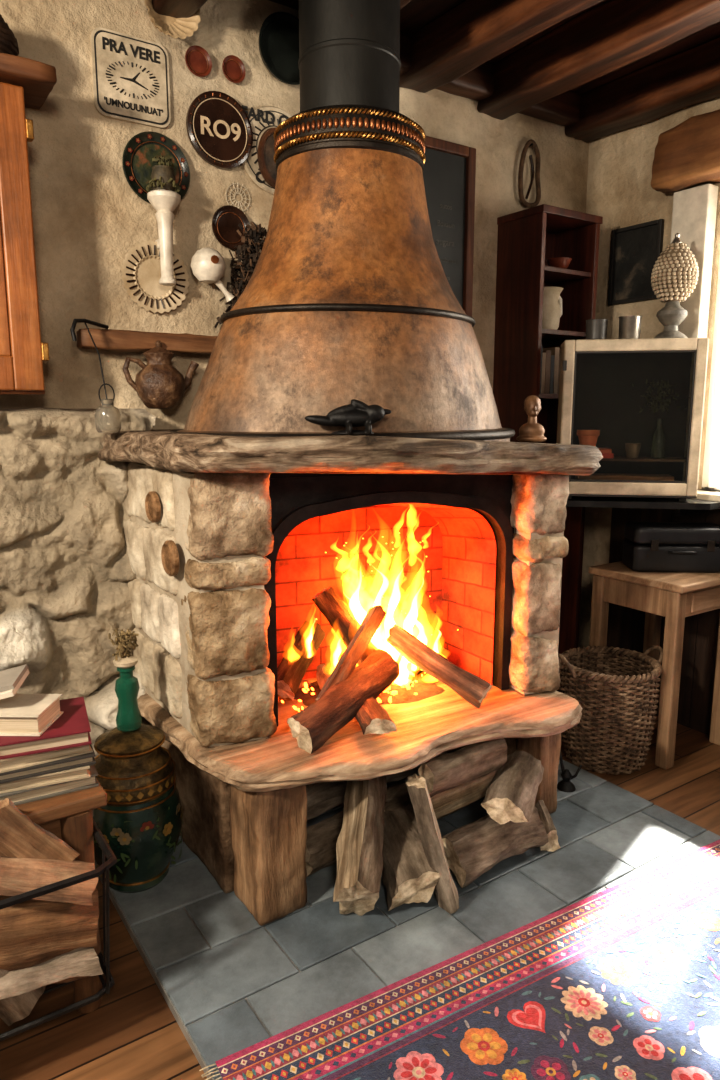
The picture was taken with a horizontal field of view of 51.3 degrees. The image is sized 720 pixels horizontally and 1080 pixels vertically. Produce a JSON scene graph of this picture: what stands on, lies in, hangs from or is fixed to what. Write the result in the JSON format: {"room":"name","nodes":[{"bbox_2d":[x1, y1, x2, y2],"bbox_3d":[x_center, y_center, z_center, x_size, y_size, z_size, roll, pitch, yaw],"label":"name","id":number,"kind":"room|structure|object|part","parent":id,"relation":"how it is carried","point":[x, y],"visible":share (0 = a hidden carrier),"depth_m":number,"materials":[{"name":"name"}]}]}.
{"room":"traditional dwelling","nodes":[
{"label":"traditional dwelling","id":0,"kind":"room"},
{"bbox_2d":[0,407,155,757],"bbox_3d":[-1.382,0.350,2.050,1.700,1.409,0.264,-7,12,-33],"label":"stone wall","id":1,"kind":"structure","parent":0,"point":[66,571],"depth_m":2.35,"materials":[{"name":"beige stone"}]},
{"bbox_2d":[122,340,198,408],"bbox_3d":[-0.647,-0.540,2.452,0.228,0.218,0.146,-1,10,-5],"label":"teapot","id":2,"kind":"object","parent":1,"relation":"on","point":[159,385],"visible":1,"depth_m":2.41,"materials":[{"name":"brown ceramic"}]},
{"bbox_3d":[-0.719,-0.530,2.409,0.087,0.111,0.016,-7,12,-33],"label":"handle","id":3,"kind":"part","parent":2,"relation":"part of","materials":[{"name":"brown ceramic"}]},
{"bbox_3d":[-0.576,-0.544,2.505,0.086,0.107,0.032,-7,12,-33],"label":"spout","id":4,"kind":"part","parent":2,"relation":"part of","materials":[{"name":"brown ceramic"}]},
{"bbox_2d":[147,0,207,17],"bbox_3d":[0.511,-1.443,0.729,0.154,0.180,4.047,-7,12,-33],"label":"ceiling beam","id":5,"kind":"structure","parent":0,"point":[172,8],"depth_m":2.31,"materials":[{"name":"brown wood"}]},
{"bbox_2d":[0,0,588,429],"bbox_3d":[-0.827,-0.478,2.522,4.700,2.880,0.120,-7,12,-33],"label":"wall","id":6,"kind":"structure","parent":0,"point":[87,216],"depth_m":2.44,"materials":[{"name":"paint"}]},
{"bbox_2d":[0,53,56,394],"bbox_3d":[-1.303,-0.823,1.916,1.015,0.878,0.245,-7,12,-33],"label":"upper cabinet","id":7,"kind":"object","parent":6,"relation":"attached to","point":[24,82],"visible":1,"depth_m":2.07,"materials":[{"name":"orange wood"}]},
{"bbox_3d":[-1.105,-0.457,2.038,0.300,0.095,0.025,-7,12,-33],"label":"door rail","id":8,"kind":"part","parent":7,"relation":"part of","materials":[{"name":"orange wood"}]},
{"bbox_2d":[0,14,18,55],"bbox_3d":[-1.074,-1.343,1.982,0.316,0.128,0.241,-7,12,-33],"label":"wicker basket","id":9,"kind":"object","parent":7,"relation":"on","point":[8,42],"visible":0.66,"depth_m":1.99,"materials":[{"name":"brown wicker"}]},
{"bbox_3d":[-1.303,-1.229,1.846,1.015,0.056,0.245,-7,12,-33],"label":"cornice","id":10,"kind":"part","parent":7,"relation":"part of","materials":[{"name":"brown wood"}]},
{"bbox_2d":[90,27,170,128],"bbox_3d":[-0.713,-1.442,2.347,0.240,0.248,0.020,-7,12,-33],"label":"wall sign","id":11,"kind":"object","parent":6,"relation":"attached to","point":[130,74],"visible":1,"depth_m":2.34,"materials":[{"name":"beige metal"}]},
{"bbox_2d":[77,328,216,354],"bbox_3d":[-0.672,-0.652,2.478,0.503,0.066,0.085,-7,12,-33],"label":"peg rail","id":12,"kind":"object","parent":6,"relation":"attached to","point":[104,339],"visible":0.79,"depth_m":2.42,"materials":[{"name":"brown wood"}]},
{"bbox_2d":[70,319,120,432],"bbox_3d":[-0.796,-0.494,2.247,0.121,0.336,0.230,-4,11,-24],"label":"glass jar","id":13,"kind":"object","parent":12,"relation":"hanging from","point":[107,416],"visible":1,"depth_m":2.19,"materials":[{"name":"clear glass"}]},
{"bbox_3d":[-0.785,-0.534,2.229,0.005,0.232,0.135,-8,13,-40],"label":"cord","id":14,"kind":"part","parent":13,"relation":"part of","materials":[{"name":"black metal"}]},
{"bbox_2d":[95,399,120,432],"bbox_3d":[-0.742,-0.366,2.208,0.074,0.097,0.074,-7,12,-33],"label":"glass bottle","id":15,"kind":"object","parent":13,"relation":"attached to","point":[107,416],"depth_m":2.18,"materials":[{"name":"beige"}]},
{"bbox_2d":[121,240,188,312],"bbox_3d":[-0.674,-0.865,2.471,0.227,0.227,0.025,-7,12,-33],"label":"wall plate","id":16,"kind":"object","parent":6,"relation":"attached to","point":[141,269],"visible":0.9,"depth_m":2.46,"materials":[{"name":"beige ceramic"}]},
{"bbox_2d":[122,131,189,203],"bbox_3d":[-0.658,-1.197,2.426,0.224,0.224,0.022,-7,12,-33],"label":"wall plate","id":17,"kind":"object","parent":6,"relation":"attached to","point":[139,151],"visible":0.74,"depth_m":2.40,"materials":[{"name":"green ceramic"}]},
{"bbox_2d":[146,155,180,285],"bbox_3d":[-0.627,-1.023,2.407,0.110,0.394,0.112,2,10,11],"label":"sconce","id":18,"kind":"object","parent":6,"relation":"attached to","point":[164,196],"visible":1,"depth_m":2.38,"materials":[{"name":"white ceramic"}]},
{"bbox_2d":[151,165,175,191],"bbox_3d":[-0.625,-1.141,2.386,0.076,0.075,0.076,-7,12,-33],"label":"pot","id":19,"kind":"object","parent":18,"relation":"on","point":[163,178],"depth_m":2.35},
{"bbox_2d":[144,0,199,38],"bbox_3d":[-0.601,-1.655,2.350,0.179,0.182,0.080,-7,12,-33],"label":"mold","id":20,"kind":"object","parent":6,"relation":"attached to","point":[181,28],"visible":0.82,"depth_m":2.36,"materials":[{"name":"beige ceramic"}]},
{"bbox_2d":[185,45,211,76],"bbox_3d":[-0.530,-1.561,2.450,0.092,0.092,0.022,-7,12,-33],"label":"round plate","id":21,"kind":"object","parent":6,"relation":"attached to","point":[198,60],"visible":1,"depth_m":2.45,"materials":[{"name":"red ceramic"}]},
{"bbox_2d":[191,248,234,301],"bbox_3d":[-0.503,-0.893,2.526,0.116,0.170,0.139,4,11,23],"label":"ladle","id":22,"kind":"object","parent":6,"relation":"hanging from","point":[208,265],"visible":1,"depth_m":2.48,"materials":[{"name":"white ceramic"}]},
{"bbox_2d":[191,248,225,283],"bbox_3d":[-0.508,-0.918,2.511,0.116,0.114,0.116,-7,12,-33],"label":"bowl","id":23,"kind":"object","parent":22,"relation":"on","point":[208,265],"depth_m":2.47,"materials":[{"name":"white ceramic"}]},
{"bbox_3d":[-0.461,-0.850,2.555,0.072,0.075,0.036,-7,12,-33],"label":"handle","id":24,"kind":"part","parent":22,"relation":"part of","materials":[{"name":"white ceramic"}]},
{"bbox_2d":[186,91,252,168],"bbox_3d":[-0.470,-1.375,2.520,0.236,0.236,0.028,-7,12,-33],"label":"sign","id":25,"kind":"object","parent":6,"relation":"attached to","point":[219,129],"visible":1,"depth_m":2.51,"materials":[{"name":"brown metal"}]},
{"bbox_2d":[212,205,249,249],"bbox_3d":[-0.447,-1.078,2.591,0.144,0.144,0.022,-7,12,-33],"label":"wall plate","id":26,"kind":"object","parent":6,"relation":"attached to","point":[225,221],"visible":0.88,"depth_m":2.59,"materials":[{"name":"brown ceramic"}]},
{"bbox_2d":[222,55,245,82],"bbox_3d":[-0.426,-1.578,2.518,0.084,0.084,0.022,-7,12,-33],"label":"round plate","id":27,"kind":"object","parent":6,"relation":"attached to","point":[233,68],"visible":1,"depth_m":2.52,"materials":[{"name":"red ceramic"}]},
{"bbox_2d":[225,182,250,212],"bbox_3d":[-0.422,-1.186,2.598,0.100,0.100,0.004,-7,12,-33],"label":"lace doily","id":28,"kind":"object","parent":6,"relation":"attached to","point":[237,183],"visible":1,"depth_m":2.60,"materials":[{"name":"beige fabric"}]},
{"bbox_2d":[214,221,266,327],"bbox_3d":[-0.392,-0.907,2.596,0.216,0.406,0.129,-7,12,-33],"label":"herb bundle","id":29,"kind":"object","parent":6,"relation":"hanging from","point":[249,253],"visible":0.53,"depth_m":2.58,"materials":[{"name":"brown plant"}]},
{"bbox_2d":[242,105,291,193],"bbox_3d":[-0.295,-1.372,2.648,0.290,0.290,0.016,-7,12,-33],"label":"sign","id":30,"kind":"object","parent":6,"relation":"attached to","point":[263,118],"visible":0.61,"depth_m":2.60,"materials":[{"name":"beige metal"}]},
{"bbox_2d":[257,127,276,187],"bbox_3d":[-0.291,-1.339,2.629,0.144,0.200,0.030,-7,12,-33],"label":"wall plate","id":31,"kind":"object","parent":6,"relation":"attached to","point":[265,153],"visible":0.39,"depth_m":2.60,"materials":[{"name":"ceramic"}]},
{"bbox_2d":[258,12,299,84],"bbox_3d":[-0.257,-1.700,2.606,0.224,0.224,0.035,-7,12,-33],"label":"pan","id":32,"kind":"object","parent":6,"relation":"hanging from","point":[278,42],"visible":0.77,"depth_m":2.60,"materials":[{"name":"black metal"}]},
{"bbox_2d":[423,136,475,316],"bbox_3d":[0.306,-1.268,3.068,0.410,0.690,0.030,-7,12,-33],"label":"chalkboard","id":33,"kind":"object","parent":6,"relation":"attached to","point":[449,173],"visible":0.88,"depth_m":3.11,"materials":[{"name":"brown wood"}]},
{"bbox_3d":[0.306,-1.588,3.013,0.330,0.040,0.030,-7,12,-33],"label":"frame","id":34,"kind":"part","parent":33,"relation":"part of","materials":[{"name":"brown wood"}]},
{"bbox_3d":[0.459,-1.285,3.170,0.040,0.690,0.030,-7,12,-33],"label":"frame","id":35,"kind":"part","parent":33,"relation":"part of","materials":[{"name":"brown wood"}]},
{"bbox_2d":[400,32,580,126],"bbox_3d":[0.475,-1.865,3.044,1.503,0.133,0.102,-7,12,-33],"label":"trim","id":36,"kind":"structure","parent":6,"relation":"attached to","point":[563,109],"depth_m":3.03,"materials":[{"name":"brown wood"}]},
{"bbox_2d":[518,139,540,207],"bbox_3d":[0.745,-1.612,3.306,0.136,0.281,0.038,-7,12,-33],"label":"rope loop","id":37,"kind":"object","parent":6,"relation":"hanging from","point":[530,142],"visible":0.99,"depth_m":3.30,"materials":[{"name":"brown fabric"}]},
{"bbox_2d":[0,697,719,1079],"bbox_3d":[0.328,1.263,1.086,4.700,0.060,4.250,-7,12,-33],"label":"floor","id":38,"kind":"structure","parent":0,"point":[133,1034],"depth_m":1.76,"materials":[{"name":"brown wood"}]},
{"bbox_2d":[0,798,116,1041],"bbox_3d":[-0.812,0.775,1.597,0.521,0.470,0.318,-7,12,-33],"label":"rack","id":39,"kind":"object","parent":38,"relation":"on","point":[49,905],"visible":0.99,"depth_m":1.58,"materials":[{"name":"black metal"}]},
{"bbox_2d":[16,779,106,1013],"bbox_3d":[-0.997,0.852,1.702,0.760,0.540,0.386,-7,12,-33],"label":"side table","id":40,"kind":"object","parent":38,"relation":"on","point":[69,816],"visible":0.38,"depth_m":1.69,"materials":[{"name":"brown wood"}]},
{"bbox_2d":[0,694,98,805],"bbox_3d":[-0.795,0.471,1.741,0.321,0.195,0.236,-5,11,-27],"label":"book stack","id":41,"kind":"object","parent":40,"relation":"on","point":[46,750],"visible":1,"depth_m":1.68,"materials":[{"name":"paper"}]},
{"bbox_2d":[0,664,28,699],"bbox_3d":[-0.868,0.333,1.709,0.208,0.095,0.149,-3,10,-17],"label":"book","id":42,"kind":"object","parent":41,"relation":"on","point":[11,679],"visible":1,"depth_m":1.70,"materials":[{"name":"beige paper"}]},
{"bbox_3d":[-0.648,0.861,1.750,0.072,0.505,0.072,-7,12,-33],"label":"leg","id":43,"kind":"part","parent":40,"relation":"part of","materials":[{"name":"brown wood"}]},
{"bbox_2d":[95,760,719,1079],"bbox_3d":[0.505,1.074,1.909,1.735,0.032,2.650,-7,12,-33],"label":"hearth slab","id":44,"kind":"object","parent":38,"relation":"on","point":[231,983],"visible":0.43,"depth_m":2.03,"materials":[{"name":"tile"}]},
{"bbox_2d":[92,724,183,892],"bbox_3d":[-0.666,0.772,2.202,0.282,0.465,0.281,-7,12,-33],"label":"ceramic urn","id":45,"kind":"object","parent":44,"relation":"on","point":[141,820],"visible":0.8,"depth_m":2.10,"materials":[{"name":"green ceramic"}]},
{"bbox_2d":[108,629,141,731],"bbox_3d":[-0.669,0.397,2.139,0.082,0.293,0.087,-7,12,-33],"label":"glass bottle","id":46,"kind":"object","parent":45,"relation":"on","point":[128,718],"visible":1,"depth_m":2.12,"materials":[{"name":"green glass"}]},
{"bbox_3d":[-0.664,0.588,2.169,0.196,0.091,0.196,-7,12,-33],"label":"lid","id":47,"kind":"part","parent":45,"relation":"part of","materials":[{"name":"brown metal"}]},
{"bbox_2d":[98,0,602,925],"bbox_3d":[-0.015,-0.415,2.353,1.384,2.765,1.084,-7,12,-33],"label":"fireplace","id":48,"kind":"object","parent":44,"relation":"on","point":[235,513],"visible":0.98,"depth_m":2.14,"materials":[{"name":"stone"}]},
{"bbox_2d":[169,148,514,441],"bbox_3d":[-0.032,-0.746,2.396,1.198,0.868,0.914,-7,12,-33],"label":"hood","id":49,"kind":"object","parent":48,"relation":"attached to","point":[348,295],"depth_m":2.10,"materials":[{"name":"metal"}]},
{"bbox_2d":[305,399,390,434],"bbox_3d":[-0.029,-0.320,1.962,0.230,0.095,0.087,-2,10,-9],"label":"figurine","id":50,"kind":"object","parent":48,"relation":"on","point":[357,413],"visible":0.89,"depth_m":1.95,"materials":[{"name":"black metal"}]},
{"bbox_2d":[98,429,602,475],"bbox_3d":[-0.031,-0.282,2.403,1.388,0.140,1.024,-7,12,-33],"label":"shelf","id":51,"kind":"object","parent":48,"relation":"attached to","point":[162,452],"depth_m":2.01,"materials":[{"name":"brown wood"}]},
{"bbox_2d":[277,532,491,753],"bbox_3d":[0.055,0.185,2.289,0.676,0.679,0.539,-3,10,-18],"label":"firewood logs","id":52,"kind":"object","parent":48,"relation":"on","point":[350,686],"visible":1,"depth_m":2.30,"materials":[{"name":"brown wood"}]},
{"bbox_3d":[0.105,0.186,2.325,0.830,0.680,0.055,-4,11,-22],"label":"iron arch frame","id":53,"kind":"part","parent":48,"relation":"part of","materials":[{"name":"black metal"}]},
{"bbox_3d":[0.098,0.160,2.328,0.892,0.730,0.025,-4,11,-22],"label":"iron panel","id":54,"kind":"part","parent":48,"relation":"part of","materials":[{"name":"black metal"}]},
{"bbox_2d":[516,395,546,442],"bbox_3d":[0.581,-0.407,2.530,0.103,0.159,0.070,0,10,0],"label":"figurine","id":55,"kind":"object","parent":48,"relation":"on","point":[531,431],"visible":0.99,"depth_m":2.52,"materials":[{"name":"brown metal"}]},
{"bbox_2d":[305,738,559,915],"bbox_3d":[0.212,0.793,2.330,0.872,0.395,0.567,-7,12,-33],"label":"firewood pile","id":56,"kind":"object","parent":44,"relation":"on","point":[392,832],"visible":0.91,"depth_m":2.19,"materials":[{"name":"brown wood"}]},
{"bbox_2d":[199,840,719,1079],"bbox_3d":[1.017,1.111,1.567,2.348,0.009,1.352,-6,11,-29],"label":"floral rug","id":57,"kind":"object","parent":44,"relation":"on","point":[621,981],"visible":1,"depth_m":1.74,"materials":[{"name":"multicoloured fabric"}]},
{"bbox_2d":[557,749,581,791],"bbox_3d":[0.741,0.699,2.753,0.081,0.420,0.141,-7,12,-33],"label":"tool","id":58,"kind":"object","parent":44,"relation":"on","point":[565,785],"visible":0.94,"depth_m":2.74,"materials":[{"name":"black metal"}]},
{"bbox_3d":[0.717,0.695,2.753,0.116,0.413,0.011,8,13,39],"label":"rod","id":59,"kind":"part","parent":58,"relation":"part of","materials":[{"name":"black metal"}]},
{"bbox_2d":[493,204,602,691],"bbox_3d":[0.824,-0.305,3.444,0.370,2.225,0.268,-7,12,-33],"label":"bookcase","id":60,"kind":"object","parent":38,"relation":"on","point":[526,354],"visible":0.52,"depth_m":3.29,"materials":[{"name":"brown wood"}]},
{"bbox_3d":[0.825,-0.647,3.384,0.310,0.020,0.220,-7,12,-33],"label":"shelf","id":61,"kind":"part","parent":60,"relation":"part of","materials":[{"name":"brown wood"}]},
{"bbox_2d":[540,346,559,393],"bbox_3d":[0.809,-0.757,3.361,0.248,0.204,0.140,-7,12,-33],"label":"books","id":62,"kind":"object","parent":60,"relation":"on","point":[550,358],"depth_m":3.30,"materials":[{"name":"brown paper"}]},
{"bbox_2d":[542,287,563,329],"bbox_3d":[0.826,-1.007,3.289,0.138,0.180,0.130,1,10,7],"label":"ceramic vase","id":63,"kind":"object","parent":60,"relation":"on","point":[552,300],"visible":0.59,"depth_m":3.24,"materials":[{"name":"beige ceramic"}]},
{"bbox_3d":[0.879,-1.032,3.324,0.049,0.128,0.018,-7,12,-33],"label":"vase handle","id":64,"kind":"part","parent":63,"relation":"part of","materials":[{"name":"white ceramic"}]},
{"bbox_2d":[546,257,571,268],"bbox_3d":[0.869,-1.198,3.276,0.110,0.050,0.110,-7,12,-33],"label":"bowl","id":65,"kind":"object","parent":60,"relation":"on","point":[561,262],"visible":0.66,"depth_m":3.24,"materials":[{"name":"red ceramic"}]},
{"bbox_3d":[0.825,-0.913,3.338,0.310,0.020,0.220,-7,12,-33],"label":"shelf","id":66,"kind":"part","parent":60,"relation":"part of","materials":[{"name":"brown wood"}]},
{"bbox_3d":[0.825,-1.165,3.295,0.310,0.020,0.220,-7,12,-33],"label":"shelf","id":67,"kind":"part","parent":60,"relation":"part of","materials":[{"name":"brown wood"}]},
{"bbox_3d":[0.888,0.231,3.441,0.310,0.930,0.018,-7,12,-33],"label":"door","id":68,"kind":"part","parent":60,"relation":"part of","materials":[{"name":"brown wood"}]},
{"bbox_2d":[558,645,662,774],"bbox_3d":[0.997,0.663,3.026,0.392,0.459,0.392,5,11,25],"label":"wicker basket","id":69,"kind":"object","parent":38,"relation":"on","point":[589,744],"visible":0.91,"depth_m":2.90,"materials":[{"name":"brown wicker"}]},
{"bbox_2d":[588,561,719,769],"bbox_3d":[1.272,0.491,3.171,0.450,0.750,0.440,-7,12,-33],"label":"wooden side table","id":70,"kind":"object","parent":38,"relation":"on","point":[675,596],"visible":0.71,"depth_m":2.96,"materials":[{"name":"brown wood"}]},
{"bbox_3d":[1.017,0.498,3.216,0.055,0.720,0.055,-7,12,-33],"label":"leg","id":71,"kind":"part","parent":70,"relation":"part of","materials":[{"name":"brown wood"}]},
{"bbox_3d":[1.332,0.462,3.425,0.055,0.720,0.055,-7,12,-33],"label":"leg","id":72,"kind":"part","parent":70,"relation":"part of","materials":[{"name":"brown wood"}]},
{"bbox_2d":[622,522,719,572],"bbox_3d":[1.301,0.030,3.087,0.380,0.185,0.196,1,10,4],"label":"case","id":73,"kind":"object","parent":70,"relation":"on","point":[649,546],"visible":1,"depth_m":3.02,"materials":[{"name":"plastic"}]},
{"bbox_3d":[1.302,-0.028,3.090,0.380,0.073,0.170,1,10,4],"label":"case lid","id":74,"kind":"part","parent":73,"relation":"part of","materials":[{"name":"black plastic"}]},
{"bbox_3d":[1.296,0.050,3.005,0.112,0.015,0.027,1,10,4],"label":"handle","id":75,"kind":"part","parent":73,"relation":"part of","materials":[{"name":"black plastic"}]},
{"bbox_3d":[1.213,0.548,2.930,0.055,0.720,0.055,-7,12,-33],"label":"leg","id":76,"kind":"part","parent":70,"relation":"part of","materials":[{"name":"brown wood"}]},
{"bbox_3d":[1.405,0.230,2.981,0.290,0.080,0.010,-7,12,-33],"label":"drawer","id":77,"kind":"part","parent":70,"relation":"part of","materials":[{"name":"brown wood"}]},
{"bbox_3d":[1.528,0.512,3.139,0.055,0.720,0.055,-7,12,-33],"label":"leg","id":78,"kind":"part","parent":70,"relation":"part of","materials":[{"name":"brown wood"}]},
{"bbox_2d":[269,0,719,93],"bbox_3d":[0.362,-1.537,0.551,4.700,0.080,4.130,-7,12,-33],"label":"ceiling","id":79,"kind":"structure","parent":0,"point":[416,14],"depth_m":2.79,"materials":[{"name":"brown wood"}]},
{"bbox_2d":[400,0,410,9],"bbox_3d":[0.959,-1.494,1.019,0.140,0.179,4.044,-7,12,-33],"label":"ceiling beam","id":80,"kind":"structure","parent":79,"relation":"attached to","point":[402,2],"depth_m":2.30,"materials":[{"name":"brown wood"}]},
{"bbox_2d":[400,0,603,92],"bbox_3d":[1.325,-1.538,1.270,0.169,0.179,4.047,-7,12,-33],"label":"ceiling beam","id":81,"kind":"structure","parent":79,"relation":"attached to","point":[474,32],"depth_m":2.56,"materials":[{"name":"brown wood"}]},
{"bbox_2d":[477,0,719,119],"bbox_3d":[1.674,-1.581,1.505,0.180,0.182,4.045,-7,12,-33],"label":"ceiling beam","id":82,"kind":"structure","parent":79,"relation":"attached to","point":[612,35],"depth_m":2.66,"materials":[{"name":"brown wood"}]},
{"bbox_2d":[565,37,719,142],"bbox_3d":[2.122,-1.631,1.800,0.189,0.179,4.046,-7,12,-33],"label":"ceiling beam","id":83,"kind":"structure","parent":79,"relation":"attached to","point":[691,76],"depth_m":3.05,"materials":[{"name":"brown wood"}]},
{"bbox_2d":[578,97,719,677],"bbox_3d":[2.289,-0.399,2.067,0.150,2.880,4.130,-7,12,-33],"label":"wall","id":84,"kind":"structure","parent":0,"point":[620,191],"depth_m":3.38,"materials":[{"name":"paint"}]},
{"bbox_2d":[608,219,663,304],"bbox_3d":[1.231,-1.236,3.358,0.022,0.330,0.260,-7,12,-33],"label":"framed picture","id":85,"kind":"object","parent":84,"relation":"attached to","point":[635,249],"visible":0.95,"depth_m":3.36,"materials":[{"name":"black paint"}]},
{"bbox_3d":[1.163,-1.254,3.457,0.022,0.330,0.018,-7,12,-33],"label":"frame","id":86,"kind":"part","parent":85,"relation":"part of","materials":[{"name":"black paint"}]},
{"bbox_3d":[1.231,-1.082,3.385,0.022,0.017,0.224,-7,12,-33],"label":"frame","id":87,"kind":"part","parent":85,"relation":"part of","materials":[{"name":"black paint"}]},
{"bbox_3d":[1.231,-1.391,3.332,0.022,0.017,0.224,-7,12,-33],"label":"frame","id":88,"kind":"part","parent":85,"relation":"part of","materials":[{"name":"black paint"}]},
{"bbox_3d":[1.299,-1.219,3.260,0.022,0.330,0.018,-7,12,-33],"label":"frame","id":89,"kind":"part","parent":85,"relation":"part of","materials":[{"name":"black paint"}]},
{"bbox_2d":[566,496,719,515],"bbox_3d":[1.121,-0.142,3.148,0.635,0.065,0.590,-7,12,-33],"label":"wall shelf","id":90,"kind":"object","parent":84,"relation":"attached to","point":[690,506],"visible":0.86,"depth_m":3.04,"materials":[{"name":"wood"}]},
{"bbox_2d":[556,338,708,500],"bbox_3d":[1.093,-0.487,3.076,0.544,0.640,0.196,2,10,10],"label":"display cabinet","id":91,"kind":"object","parent":90,"relation":"on","point":[640,402],"visible":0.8,"depth_m":2.99,"materials":[{"name":"beige paint"}]},
{"bbox_3d":[0.835,-0.493,3.035,0.042,0.615,0.020,2,10,10],"label":"door frame","id":92,"kind":"part","parent":91,"relation":"part of","materials":[{"name":"beige paint"}]},
{"bbox_2d":[586,319,607,339],"bbox_3d":[0.954,-0.845,3.026,0.086,0.080,0.095,3,10,17],"label":"metal cup","id":93,"kind":"object","parent":91,"relation":"on","point":[595,328],"visible":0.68,"depth_m":2.99,"materials":[{"name":"silver metal"}]},
{"bbox_3d":[1.081,-0.208,3.040,0.456,0.052,0.020,2,10,10],"label":"door frame","id":94,"kind":"part","parent":91,"relation":"part of","materials":[{"name":"beige paint"}]},
{"bbox_2d":[619,315,641,338],"bbox_3d":[1.082,-0.845,2.996,0.099,0.090,0.090,1,10,5],"label":"mug","id":95,"kind":"object","parent":91,"relation":"on","point":[629,326],"visible":0.84,"depth_m":2.96,"materials":[{"name":"silver metal"}]},
{"bbox_3d":[1.081,-0.489,2.993,0.450,0.505,0.003,2,10,10],"label":"glass pane","id":96,"kind":"part","parent":91,"relation":"part of","materials":[{"name":"black"}]},
{"bbox_3d":[1.081,-0.766,2.944,0.456,0.046,0.020,2,10,10],"label":"door frame","id":97,"kind":"part","parent":91,"relation":"part of","materials":[{"name":"beige paint"}]},
{"bbox_2d":[651,233,698,337],"bbox_3d":[1.244,-1.002,2.973,0.175,0.408,0.175,-7,12,-33],"label":"decorative finial","id":98,"kind":"object","parent":91,"relation":"on","point":[674,276],"visible":0.99,"depth_m":2.93,"materials":[{"name":"ceramic"}]},
{"bbox_3d":[1.326,-0.478,2.950,0.042,0.615,0.020,2,10,10],"label":"door frame","id":99,"kind":"part","parent":91,"relation":"part of","materials":[{"name":"beige paint"}]},
{"bbox_2d":[605,508,719,734],"bbox_3d":[1.309,0.460,2.647,1.000,0.990,2.330,-7,12,-33],"label":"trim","id":100,"kind":"structure","parent":84,"relation":"attached to","point":[625,630],"depth_m":3.34,"materials":[{"name":"brown wood"}]},
{"bbox_2d":[651,109,719,193],"bbox_3d":[1.785,-1.438,2.365,0.193,0.255,1.887,-7,12,-33],"label":"lintel","id":101,"kind":"object","parent":84,"relation":"attached to","point":[686,155],"visible":1,"depth_m":2.96,"materials":[{"name":"brown wood"}]},
{"bbox_2d":[670,184,718,337],"bbox_3d":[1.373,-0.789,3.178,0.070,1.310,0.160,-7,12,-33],"label":"window","id":102,"kind":"structure","parent":84,"relation":"in","point":[694,212],"depth_m":3.06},
{"bbox_2d":[692,490,719,500],"bbox_3d":[1.699,-0.131,2.866,0.200,0.040,0.980,-7,12,-33],"label":"sill","id":103,"kind":"structure","parent":84,"relation":"attached to","point":[701,494],"depth_m":3.10,"materials":[{"name":"white wood"}]},
{"bbox_2d":[703,487,719,490],"bbox_3d":[1.772,-0.175,2.884,0.050,0.040,0.940,-7,12,-33],"label":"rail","id":104,"kind":"object","parent":84,"relation":"attached to","point":[704,488],"visible":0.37,"depth_m":3.22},
{"bbox_3d":[1.772,-1.348,2.681,0.050,0.040,0.940,-7,12,-33],"label":"rail","id":105,"kind":"object","parent":84,"relation":"attached to","visible":0},
{"bbox_2d":[702,258,719,488],"bbox_3d":[1.525,-0.807,3.046,0.028,1.200,0.180,-7,12,-33],"label":"window curtain","id":106,"kind":"object","parent":105,"relation":"hanging from","point":[710,478],"visible":1,"depth_m":3.15,"materials":[{"name":"white fabric"}]}
]}

